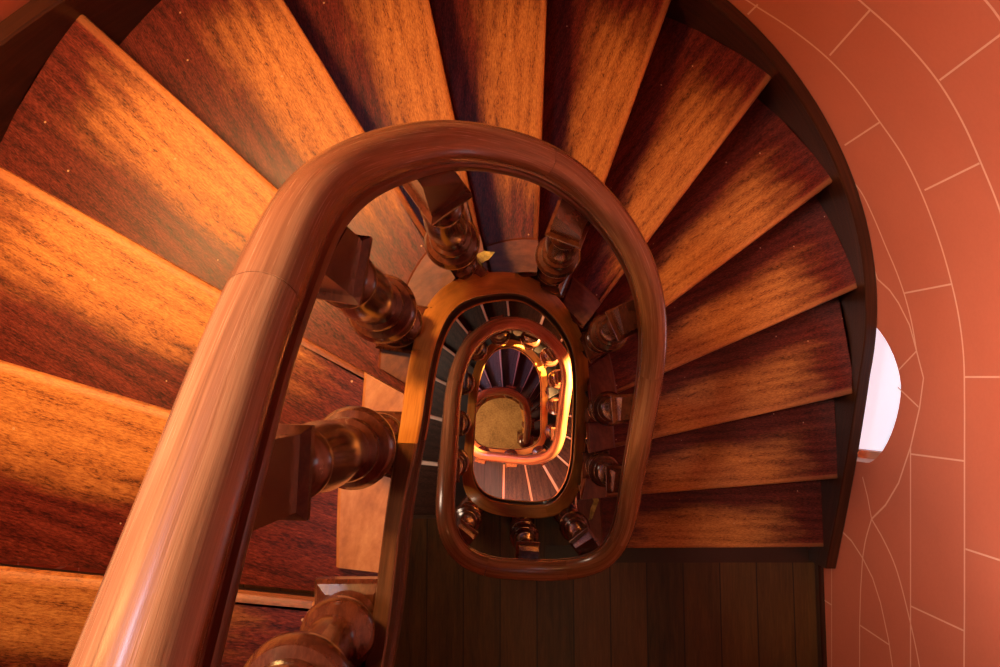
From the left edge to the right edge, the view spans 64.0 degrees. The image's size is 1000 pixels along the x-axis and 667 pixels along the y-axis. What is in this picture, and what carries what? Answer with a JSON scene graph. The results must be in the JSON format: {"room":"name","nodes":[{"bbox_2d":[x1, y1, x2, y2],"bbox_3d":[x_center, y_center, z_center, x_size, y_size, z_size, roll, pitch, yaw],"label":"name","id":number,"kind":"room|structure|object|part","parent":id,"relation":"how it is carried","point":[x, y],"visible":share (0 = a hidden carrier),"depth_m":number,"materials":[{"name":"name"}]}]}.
{"room":"spiral staircase","nodes":[
{"label":"spiral staircase","id":0,"kind":"room"},
{"bbox_2d":[0,0,105,573],"bbox_3d":[-1.109,0.234,3.609,1.254,10.130,4.135,21,85,2],"label":"wall","id":1,"kind":"structure","parent":0,"point":[7,7],"depth_m":1.97,"materials":[{"name":"ceramic"}]},
{"bbox_2d":[466,457,502,497],"bbox_3d":[-0.586,1.682,6.560,1.279,0.100,1.700,0,85,0],"label":"landing","id":2,"kind":"object","parent":1,"relation":"attached to","point":[489,476],"visible":0.02,"depth_m":6.56,"materials":[{"name":"brown wood"}]},
{"bbox_2d":[474,446,489,463],"bbox_3d":[-0.134,0.921,6.082,0.120,0.995,0.120,35,86,3],"label":"baluster","id":3,"kind":"object","parent":2,"relation":"on","point":[484,448],"visible":0.39,"depth_m":5.75,"materials":[{"name":"brown wood"}]},
{"bbox_2d":[475,398,538,448],"bbox_3d":[0.085,1.004,8.724,3.462,0.200,4.063,0,85,0],"label":"floor","id":4,"kind":"structure","parent":0,"point":[498,421],"depth_m":8.63,"materials":[{"name":"stone"}]},
{"bbox_2d":[517,431,533,447],"bbox_3d":[0.238,1.045,7.959,0.150,1.315,0.150,0,85,0],"label":"newel post","id":5,"kind":"object","parent":4,"relation":"on","point":[519,433],"visible":0.66,"depth_m":7.33,"materials":[{"name":"brown wood"}]},
{"bbox_2d":[68,120,666,666],"bbox_3d":[0.064,0.832,3.691,0.742,7.313,1.936,0,85,0],"label":"handrail","id":6,"kind":"object","parent":5,"relation":"on","point":[166,596],"visible":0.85,"depth_m":0.67,"materials":[{"name":"brown wood"}]},
{"bbox_3d":[-0.195,0.699,0.334,0.084,0.604,1.554,0,85,0],"label":"rail","id":7,"kind":"part","parent":6,"relation":"part of","materials":[{"name":"brown wood"}]},
{"bbox_3d":[-0.109,-0.200,1.072,0.175,0.794,0.524,36,86,3],"label":"rail","id":8,"kind":"part","parent":6,"relation":"part of","materials":[{"name":"brown wood"}]},
{"bbox_3d":[-0.167,0.503,2.932,0.155,0.572,0.682,-11,85,-1],"label":"rail","id":9,"kind":"part","parent":6,"relation":"part of","materials":[{"name":"brown wood"}]},
{"bbox_3d":[-0.088,0.060,3.523,0.141,0.621,0.471,37,86,3],"label":"rail","id":10,"kind":"part","parent":6,"relation":"part of","materials":[{"name":"brown wood"}]},
{"bbox_3d":[-0.056,0.491,6.378,0.401,0.567,0.126,-16,85,-1],"label":"rail","id":11,"kind":"part","parent":6,"relation":"part of","materials":[{"name":"brown wood"}]},
{"bbox_3d":[-0.109,0.760,5.704,0.282,0.804,0.586,-43,86,-4],"label":"rail","id":12,"kind":"part","parent":6,"relation":"part of","materials":[{"name":"brown wood"}]},
{"bbox_3d":[0.210,0.725,6.989,0.148,0.768,0.506,-17,85,-2],"label":"rail","id":13,"kind":"part","parent":6,"relation":"part of","materials":[{"name":"brown wood"}]},
{"bbox_3d":[0.094,0.778,2.643,0.290,0.095,0.078,0,85,0],"label":"rail","id":14,"kind":"part","parent":6,"relation":"part of","materials":[{"name":"brown wood"}]},
{"bbox_3d":[0.291,0.732,5.079,0.161,0.538,0.393,44,86,4],"label":"rail","id":15,"kind":"part","parent":6,"relation":"part of","materials":[{"name":"brown wood"}]},
{"bbox_3d":[0.236,0.065,4.130,0.458,0.665,0.140,36,86,3],"label":"rail","id":16,"kind":"part","parent":6,"relation":"part of","materials":[{"name":"brown wood"}]},
{"bbox_3d":[0.372,0.404,4.636,0.069,0.483,0.346,0,85,0],"label":"rail","id":17,"kind":"part","parent":6,"relation":"part of","materials":[{"name":"brown wood"}]},
{"bbox_3d":[0.266,-0.148,1.786,0.170,0.717,0.548,-44,86,-4],"label":"rail","id":18,"kind":"part","parent":6,"relation":"part of","materials":[{"name":"brown wood"}]},
{"bbox_3d":[0.319,0.719,2.583,0.245,0.172,0.098,-40,86,-4],"label":"rail","id":19,"kind":"part","parent":6,"relation":"part of","materials":[{"name":"brown wood"}]},
{"bbox_3d":[0.393,0.369,2.317,0.077,0.535,0.555,2,85,0],"label":"rail","id":20,"kind":"part","parent":6,"relation":"part of","materials":[{"name":"brown wood"}]},
{"bbox_2d":[531,420,540,437],"bbox_3d":[0.809,0.802,8.557,1.084,0.170,0.628,0,85,0],"label":"stair tread","id":21,"kind":"structure","parent":4,"relation":"on","point":[535,433],"depth_m":8.45,"materials":[{"name":"brown wood"}]},
{"bbox_2d":[531,405,540,422],"bbox_3d":[0.728,0.505,8.415,1.220,0.170,0.486,-24,85,-2],"label":"stair tread","id":22,"kind":"structure","parent":21,"relation":"on","point":[536,414],"depth_m":8.30,"materials":[{"name":"brown wood"}]},
{"bbox_2d":[522,420,534,428],"bbox_3d":[0.273,0.874,7.713,0.120,1.157,0.120,-27,85,-2],"label":"baluster","id":23,"kind":"object","parent":22,"relation":"on","point":[532,426],"visible":0.22,"depth_m":7.33,"materials":[{"name":"brown wood"}]},
{"bbox_2d":[531,392,540,412],"bbox_3d":[0.635,0.330,8.261,1.276,0.170,0.319,-41,86,-4],"label":"stair tread","id":24,"kind":"structure","parent":22,"relation":"on","point":[536,403],"depth_m":8.14,"materials":[{"name":"brown wood"}]},
{"bbox_2d":[728,0,999,666],"bbox_3d":[1.279,0.234,3.609,1.254,10.130,4.135,-21,85,-2],"label":"wall","id":25,"kind":"structure","parent":0,"point":[908,91],"depth_m":2.45,"materials":[{"name":"paint"}]},
{"bbox_2d":[0,0,876,568],"bbox_3d":[0.085,-0.169,2.372,2.620,2.752,2.096,0,85,0],"label":"string","id":26,"kind":"object","parent":25,"relation":"attached to","point":[30,34],"visible":0.6,"depth_m":2.68,"materials":[{"name":"brown wood"}]},
{"bbox_2d":[239,500,817,666],"bbox_3d":[0.085,1.460,3.515,2.622,0.124,1.562,0,85,0],"label":"landing","id":27,"kind":"object","parent":25,"relation":"attached to","point":[708,606],"visible":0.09,"depth_m":3.48,"materials":[{"name":"brown wood"}]},
{"bbox_2d":[455,495,483,544],"bbox_3d":[-0.134,0.738,3.107,0.120,0.834,0.120,38,86,3],"label":"baluster","id":28,"kind":"object","parent":27,"relation":"on","point":[468,514],"visible":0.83,"depth_m":3.07,"materials":[{"name":"brown wood"}]},
{"bbox_2d":[365,272,588,666],"bbox_3d":[0.034,0.477,4.685,0.628,7.553,0.895,0,85,0],"label":"string","id":29,"kind":"object","parent":27,"relation":"attached to","point":[458,296],"visible":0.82,"depth_m":1.79,"materials":[{"name":"brown wood"}]},
{"bbox_2d":[0,563,314,666],"bbox_3d":[-0.688,0.494,1.237,1.018,0.184,0.275,6,85,1],"label":"stair tread","id":30,"kind":"structure","parent":29,"relation":"attached to","point":[44,612],"depth_m":1.17,"materials":[{"name":"brown wood"}]},
{"bbox_2d":[244,576,377,666],"bbox_3d":[-0.212,0.361,0.716,0.120,0.878,0.120,0,85,0],"label":"baluster","id":31,"kind":"object","parent":30,"relation":"on","point":[339,630],"visible":0.96,"depth_m":1.01,"materials":[{"name":"brown wood"}]},
{"bbox_2d":[0,360,390,590],"bbox_3d":[-0.707,0.295,1.426,1.095,0.184,0.380,16,85,2],"label":"stair tread","id":32,"kind":"structure","parent":29,"relation":"attached to","point":[75,458],"depth_m":1.35,"materials":[{"name":"brown wood"}]},
{"bbox_2d":[0,166,403,474],"bbox_3d":[-0.708,0.052,1.620,1.138,0.184,0.387,29,85,3],"label":"stair tread","id":33,"kind":"structure","parent":29,"relation":"attached to","point":[82,301],"depth_m":1.55,"materials":[{"name":"brown wood"}]},
{"bbox_2d":[252,406,401,530],"bbox_3d":[-0.211,0.153,1.031,0.120,0.970,0.120,2,85,0],"label":"baluster","id":34,"kind":"object","parent":33,"relation":"on","point":[352,447],"visible":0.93,"depth_m":0.81,"materials":[{"name":"brown wood"}]},
{"bbox_2d":[0,14,410,392],"bbox_3d":[-0.642,-0.184,1.814,1.138,0.184,0.396,42,86,4],"label":"stair tread","id":35,"kind":"structure","parent":29,"relation":"attached to","point":[94,130],"depth_m":1.75,"materials":[{"name":"brown wood"}]},
{"bbox_2d":[316,227,431,353],"bbox_3d":[-0.203,-0.054,1.250,0.120,0.914,0.120,9,85,1],"label":"baluster","id":36,"kind":"object","parent":35,"relation":"on","point":[382,309],"visible":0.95,"depth_m":1.12,"materials":[{"name":"brown wood"}]},
{"bbox_2d":[119,0,455,305],"bbox_3d":[-0.536,-0.409,2.006,0.434,0.184,1.084,-31,85,-3],"label":"stair tread","id":37,"kind":"structure","parent":29,"relation":"attached to","point":[247,69],"depth_m":1.95,"materials":[{"name":"brown wood"}]},
{"bbox_2d":[284,0,487,271],"bbox_3d":[-0.353,-0.588,2.194,0.447,0.184,1.050,-12,85,-1],"label":"stair tread","id":38,"kind":"structure","parent":29,"relation":"attached to","point":[384,58],"depth_m":2.13,"materials":[{"name":"brown wood"}]},
{"bbox_2d":[402,170,487,279],"bbox_3d":[-0.103,-0.209,1.603,0.120,0.920,0.120,-36,86,-3],"label":"baluster","id":39,"kind":"object","parent":38,"relation":"on","point":[451,240],"visible":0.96,"depth_m":1.46,"materials":[{"name":"brown wood"}]},
{"bbox_2d":[477,251,494,262],"bbox_3d":[-0.058,-0.190,2.062,0.097,0.006,0.027,-29,85,-3],"label":"chip","id":40,"kind":"object","parent":38,"relation":"on","point":[483,256],"visible":0.44,"depth_m":2.06,"materials":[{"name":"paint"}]},
{"bbox_2d":[413,460,465,514],"bbox_3d":[-0.672,0.743,3.774,1.064,0.184,0.359,6,85,1],"label":"stair tread","id":41,"kind":"structure","parent":29,"relation":"attached to","point":[425,500],"depth_m":3.69,"materials":[{"name":"brown wood"}]},
{"bbox_2d":[422,415,464,461],"bbox_3d":[-0.697,0.495,3.969,1.092,0.184,0.359,15,85,1],"label":"stair tread","id":42,"kind":"structure","parent":29,"relation":"attached to","point":[432,445],"depth_m":3.89,"materials":[{"name":"brown wood"}]},
{"bbox_2d":[436,449,468,483],"bbox_3d":[-0.194,0.552,3.359,0.120,1.019,0.120,-23,85,-2],"label":"baluster","id":43,"kind":"object","parent":42,"relation":"on","point":[463,460],"visible":0.38,"depth_m":3.42,"materials":[{"name":"brown wood"}]},
{"bbox_2d":[430,378,468,417],"bbox_3d":[-0.691,0.263,4.162,1.122,0.184,0.380,26,85,2],"label":"stair tread","id":44,"kind":"structure","parent":29,"relation":"attached to","point":[439,386],"depth_m":4.07,"materials":[{"name":"brown wood"}]},
{"bbox_2d":[442,410,470,435],"bbox_3d":[-0.192,0.401,3.558,0.120,0.993,0.120,-22,85,-2],"label":"baluster","id":45,"kind":"object","parent":44,"relation":"on","point":[465,420],"visible":0.45,"depth_m":3.62,"materials":[{"name":"brown wood"}]},
{"bbox_2d":[436,345,473,382],"bbox_3d":[-0.629,0.040,4.354,1.100,0.184,0.354,37,86,3],"label":"stair tread","id":46,"kind":"structure","parent":29,"relation":"attached to","point":[447,356],"depth_m":4.26,"materials":[{"name":"brown wood"}]},
{"bbox_2d":[448,368,474,394],"bbox_3d":[-0.182,0.227,3.755,0.120,0.974,0.120,7,85,1],"label":"baluster","id":47,"kind":"object","parent":46,"relation":"on","point":[469,382],"visible":0.44,"depth_m":3.81,"materials":[{"name":"brown wood"}]},
{"bbox_2d":[444,318,475,367],"bbox_3d":[-0.537,-0.148,4.543,0.385,0.184,1.059,-38,86,-3],"label":"stair tread","id":48,"kind":"structure","parent":29,"relation":"attached to","point":[457,333],"depth_m":4.45,"materials":[{"name":"brown wood"}]},
{"bbox_2d":[463,330,487,361],"bbox_3d":[-0.122,0.069,3.966,0.120,0.923,0.120,28,85,3],"label":"baluster","id":49,"kind":"object","parent":48,"relation":"on","point":[480,353],"visible":0.43,"depth_m":4.03,"materials":[{"name":"brown wood"}]},
{"bbox_2d":[458,304,491,346],"bbox_3d":[-0.386,-0.315,4.729,0.435,0.184,1.025,-20,85,-2],"label":"stair tread","id":50,"kind":"structure","parent":29,"relation":"attached to","point":[476,316],"depth_m":4.63,"materials":[{"name":"brown wood"}]},
{"bbox_2d":[479,368,491,389],"bbox_3d":[-0.509,0.085,7.260,0.515,0.170,1.200,-22,85,-2],"label":"stair tread","id":51,"kind":"structure","parent":29,"relation":"attached to","point":[484,383],"depth_m":7.14,"materials":[{"name":"brown wood"}]},
{"bbox_2d":[429,0,546,276],"bbox_3d":[-0.084,-0.661,2.372,0.418,0.184,1.043,2,85,0],"label":"stair tread","id":52,"kind":"structure","parent":29,"relation":"attached to","point":[492,51],"depth_m":2.30,"materials":[{"name":"brown wood"}]},
{"bbox_2d":[484,349,502,386],"bbox_3d":[-0.247,-0.048,7.443,0.486,0.170,1.244,-3,85,0],"label":"stair tread","id":53,"kind":"structure","parent":29,"relation":"attached to","point":[493,366],"depth_m":7.32,"materials":[{"name":"brown wood"}]},
{"bbox_2d":[483,301,511,338],"bbox_3d":[-0.157,-0.415,4.910,0.378,0.184,0.999,-5,85,0],"label":"stair tread","id":54,"kind":"structure","parent":29,"relation":"attached to","point":[493,309],"depth_m":4.81,"materials":[{"name":"brown wood"}]},
{"bbox_2d":[489,314,509,345],"bbox_3d":[-0.004,-0.007,4.255,0.120,1.042,0.120,42,86,4],"label":"baluster","id":55,"kind":"object","parent":54,"relation":"on","point":[501,338],"visible":0.53,"depth_m":4.32,"materials":[{"name":"brown wood"}]},
{"bbox_2d":[501,348,519,386],"bbox_3d":[0.024,-0.072,7.616,0.434,0.170,1.258,12,85,1],"label":"stair tread","id":56,"kind":"structure","parent":29,"relation":"attached to","point":[509,357],"depth_m":7.50,"materials":[{"name":"brown wood"}]},
{"bbox_2d":[504,385,515,398],"bbox_3d":[0.087,0.513,7.039,0.120,0.869,0.120,33,85,3],"label":"baluster","id":57,"kind":"object","parent":56,"relation":"on","point":[509,386],"visible":0.23,"depth_m":6.77,"materials":[{"name":"brown wood"}]},
{"bbox_2d":[502,463,530,500],"bbox_3d":[0.253,1.741,6.411,0.484,0.184,1.564,1,85,0],"label":"stair tread","id":58,"kind":"structure","parent":29,"relation":"attached to","point":[515,485],"depth_m":6.38,"materials":[{"name":"brown wood"}]},
{"bbox_2d":[504,449,517,466],"bbox_3d":[0.080,0.917,5.892,0.120,1.007,0.120,-25,85,-2],"label":"baluster","id":59,"kind":"object","parent":58,"relation":"on","point":[512,451],"visible":0.28,"depth_m":5.95,"materials":[{"name":"brown wood"}]},
{"bbox_2d":[513,352,533,392],"bbox_3d":[0.265,-0.015,7.782,0.398,0.170,1.251,26,85,2],"label":"stair tread","id":60,"kind":"structure","parent":29,"relation":"attached to","point":[525,365],"depth_m":7.66,"materials":[{"name":"brown wood"}]},
{"bbox_2d":[509,301,544,349],"bbox_3d":[0.102,-0.454,5.084,0.581,0.184,1.010,20,85,2],"label":"stair tread","id":61,"kind":"structure","parent":29,"relation":"attached to","point":[516,308],"depth_m":4.97,"materials":[{"name":"brown wood"}]},
{"bbox_2d":[520,332,539,349],"bbox_3d":[0.174,0.017,4.467,0.120,0.956,0.120,24,85,2],"label":"baluster","id":62,"kind":"object","parent":61,"relation":"on","point":[527,340],"visible":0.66,"depth_m":4.52,"materials":[{"name":"brown wood"}]},
{"bbox_2d":[521,366,539,397],"bbox_3d":[0.464,0.118,7.940,0.253,0.170,1.273,32,85,3],"label":"stair tread","id":63,"kind":"structure","parent":29,"relation":"attached to","point":[533,380],"depth_m":7.82,"materials":[{"name":"brown wood"}]},
{"bbox_2d":[519,398,532,409],"bbox_3d":[0.239,0.651,7.341,0.120,0.920,0.120,35,86,3],"label":"baluster","id":64,"kind":"object","parent":63,"relation":"on","point":[528,399],"visible":0.22,"depth_m":7.05,"materials":[{"name":"brown wood"}]},
{"bbox_2d":[529,382,540,402],"bbox_3d":[0.564,0.223,8.101,0.206,0.170,1.284,38,86,3],"label":"stair tread","id":65,"kind":"structure","parent":29,"relation":"attached to","point":[537,390],"depth_m":7.98,"materials":[{"name":"brown wood"}]},
{"bbox_2d":[524,453,556,500],"bbox_3d":[0.680,1.712,6.243,0.726,0.184,1.724,-10,85,-1],"label":"stair tread","id":66,"kind":"structure","parent":29,"relation":"attached to","point":[540,487],"depth_m":6.22,"materials":[{"name":"brown wood"}]},
{"bbox_2d":[533,318,562,357],"bbox_3d":[0.416,-0.324,5.243,0.440,0.184,1.033,37,86,3],"label":"stair tread","id":67,"kind":"structure","parent":29,"relation":"attached to","point":[546,323],"depth_m":5.13,"materials":[{"name":"brown wood"}]},
{"bbox_2d":[540,347,557,367],"bbox_3d":[0.297,0.125,4.643,0.120,0.924,0.120,-36,86,-3],"label":"baluster","id":68,"kind":"object","parent":67,"relation":"on","point":[547,358],"visible":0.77,"depth_m":4.70,"materials":[{"name":"brown wood"}]},
{"bbox_2d":[544,341,567,397],"bbox_3d":[0.643,-0.106,5.393,1.084,0.184,0.644,-29,85,-3],"label":"stair tread","id":69,"kind":"structure","parent":29,"relation":"attached to","point":[550,391],"depth_m":5.27,"materials":[{"name":"brown wood"}]},
{"bbox_2d":[548,369,560,388],"bbox_3d":[0.356,0.271,4.842,0.120,0.840,0.120,-12,85,-1],"label":"baluster","id":70,"kind":"object","parent":69,"relation":"on","point":[554,378],"visible":0.69,"depth_m":4.79,"materials":[{"name":"brown wood"}]},
{"bbox_2d":[544,437,570,465],"bbox_3d":[0.963,1.114,5.959,1.476,0.184,0.444,43,86,4],"label":"stair tread","id":71,"kind":"structure","parent":29,"relation":"attached to","point":[564,454],"depth_m":5.90,"materials":[{"name":"brown wood"}]},
{"bbox_2d":[545,423,555,440],"bbox_3d":[0.369,0.670,5.412,0.120,0.990,0.120,-24,85,-2],"label":"baluster","id":72,"kind":"object","parent":71,"relation":"on","point":[550,429],"visible":0.6,"depth_m":5.48,"materials":[{"name":"brown wood"}]},
{"bbox_2d":[543,444,576,507],"bbox_3d":[0.960,1.589,6.084,0.538,0.184,1.946,-29,85,-3],"label":"stair tread","id":73,"kind":"structure","parent":29,"relation":"attached to","point":[556,469],"depth_m":6.06,"materials":[{"name":"brown wood"}]},
{"bbox_2d":[532,446,550,465],"bbox_3d":[0.287,0.852,5.608,0.120,0.906,0.120,-37,86,-3],"label":"baluster","id":74,"kind":"object","parent":73,"relation":"on","point":[538,449],"visible":0.37,"depth_m":5.67,"materials":[{"name":"brown wood"}]},
{"bbox_2d":[548,395,572,416],"bbox_3d":[0.861,0.444,5.682,1.058,0.184,0.408,9,85,1],"label":"stair tread","id":75,"kind":"structure","parent":29,"relation":"attached to","point":[570,407],"depth_m":5.60,"materials":[{"name":"brown wood"}]},
{"bbox_2d":[546,397,558,415],"bbox_3d":[0.364,0.466,5.117,0.120,0.935,0.120,19,85,2],"label":"baluster","id":76,"kind":"object","parent":75,"relation":"on","point":[552,404],"visible":0.66,"depth_m":5.18,"materials":[{"name":"brown wood"}]},
{"bbox_2d":[548,413,586,439],"bbox_3d":[0.918,0.736,5.824,1.189,0.184,0.433,27,85,2],"label":"stair tread","id":77,"kind":"structure","parent":29,"relation":"attached to","point":[551,418],"depth_m":5.75,"materials":[{"name":"brown wood"}]},
{"bbox_2d":[530,0,670,297],"bbox_3d":[0.166,-0.661,2.542,0.436,0.184,1.034,20,85,2],"label":"stair tread","id":78,"kind":"structure","parent":29,"relation":"attached to","point":[598,53],"depth_m":2.48,"materials":[{"name":"brown wood"}]},
{"bbox_2d":[531,199,589,295],"bbox_3d":[0.152,-0.216,2.004,0.120,0.803,0.120,21,85,2],"label":"baluster","id":79,"kind":"object","parent":78,"relation":"on","point":[557,255],"visible":0.99,"depth_m":1.89,"materials":[{"name":"brown wood"}]},
{"bbox_2d":[557,17,770,327],"bbox_3d":[0.411,-0.560,2.704,0.440,0.184,1.050,37,86,3],"label":"stair tread","id":80,"kind":"structure","parent":29,"relation":"attached to","point":[694,90],"depth_m":2.63,"materials":[{"name":"brown wood"}]},
{"bbox_2d":[578,98,831,362],"bbox_3d":[0.613,-0.379,2.857,1.067,0.184,0.428,-37,86,-3],"label":"stair tread","id":81,"kind":"structure","parent":29,"relation":"attached to","point":[762,172],"depth_m":2.79,"materials":[{"name":"brown wood"}]},
{"bbox_2d":[580,299,637,360],"bbox_3d":[0.330,-0.012,2.336,0.120,0.784,0.120,-24,85,-2],"label":"baluster","id":82,"kind":"object","parent":81,"relation":"on","point":[608,332],"visible":1,"depth_m":2.24,"materials":[{"name":"brown wood"}]},
{"bbox_2d":[577,398,837,498],"bbox_3d":[0.836,0.449,3.290,1.057,0.184,0.363,-5,85,0],"label":"stair tread","id":83,"kind":"structure","parent":29,"relation":"attached to","point":[798,443],"depth_m":3.21,"materials":[{"name":"brown wood"}]},
{"bbox_2d":[582,452,621,492],"bbox_3d":[0.380,0.487,2.799,0.120,0.788,0.120,0,85,0],"label":"baluster","id":84,"kind":"object","parent":83,"relation":"on","point":[604,470],"visible":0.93,"depth_m":2.84,"materials":[{"name":"brown wood"}]},
{"bbox_2d":[584,297,851,452],"bbox_3d":[0.823,0.147,3.148,1.082,0.184,0.411,-13,85,-1],"label":"stair tread","id":85,"kind":"structure","parent":29,"relation":"attached to","point":[803,358],"depth_m":3.07,"materials":[{"name":"brown wood"}]},
{"bbox_2d":[584,391,633,425],"bbox_3d":[0.371,0.246,2.624,0.120,0.841,0.120,-4,85,0],"label":"baluster","id":86,"kind":"object","parent":85,"relation":"on","point":[608,408],"visible":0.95,"depth_m":2.52,"materials":[{"name":"brown wood"}]},
{"bbox_2d":[585,196,856,403],"bbox_3d":[0.748,-0.136,3.005,1.085,0.184,0.407,-23,85,-2],"label":"stair tread","id":87,"kind":"structure","parent":29,"relation":"attached to","point":[800,264],"depth_m":2.93,"materials":[{"name":"brown wood"}]},
{"bbox_2d":[509,517,539,558],"bbox_3d":[0.097,0.802,3.099,0.120,0.837,0.120,3,85,0],"label":"baluster","id":88,"kind":"object","parent":27,"relation":"on","point":[523,535],"visible":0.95,"depth_m":3.00,"materials":[{"name":"brown wood"}]},
{"bbox_2d":[553,503,600,555],"bbox_3d":[0.296,0.758,3.070,0.120,0.904,0.120,-38,86,-3],"label":"baluster","id":89,"kind":"object","parent":27,"relation":"on","point":[574,526],"visible":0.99,"depth_m":2.94,"materials":[{"name":"brown wood"}]},
{"bbox_2d":[577,480,822,547],"bbox_3d":[0.838,0.742,3.433,1.028,0.184,0.326,0,85,0],"label":"stair tread","id":90,"kind":"structure","parent":27,"relation":"on","point":[789,514],"depth_m":3.35,"materials":[{"name":"brown wood"}]},
{"bbox_2d":[589,498,598,519],"bbox_3d":[0.388,0.716,3.340,0.050,0.006,0.123,0,85,0],"label":"chip","id":91,"kind":"object","parent":90,"relation":"on","point":[594,505],"visible":0.73,"depth_m":3.34,"materials":[{"name":"paint"}]},
{"bbox_2d":[815,564,826,666],"bbox_3d":[1.385,1.599,3.418,0.019,0.050,1.267,0,85,0],"label":"baseboard","id":92,"kind":"structure","parent":25,"relation":"attached to","point":[819,570],"depth_m":3.44,"materials":[{"name":"brown wood"}]},
{"bbox_2d":[857,329,900,458],"bbox_3d":[1.556,0.238,3.383,0.050,1.220,0.590,0,85,0],"label":"window","id":93,"kind":"structure","parent":25,"relation":"in","point":[883,397],"depth_m":3.26,"materials":[{"name":"glass"}]},
{"bbox_3d":[1.556,0.238,3.383,0.050,1.220,0.590,0,85,0],"label":"frame","id":94,"kind":"part","parent":93,"relation":"part of","materials":[{"name":"paint"}]}
]}

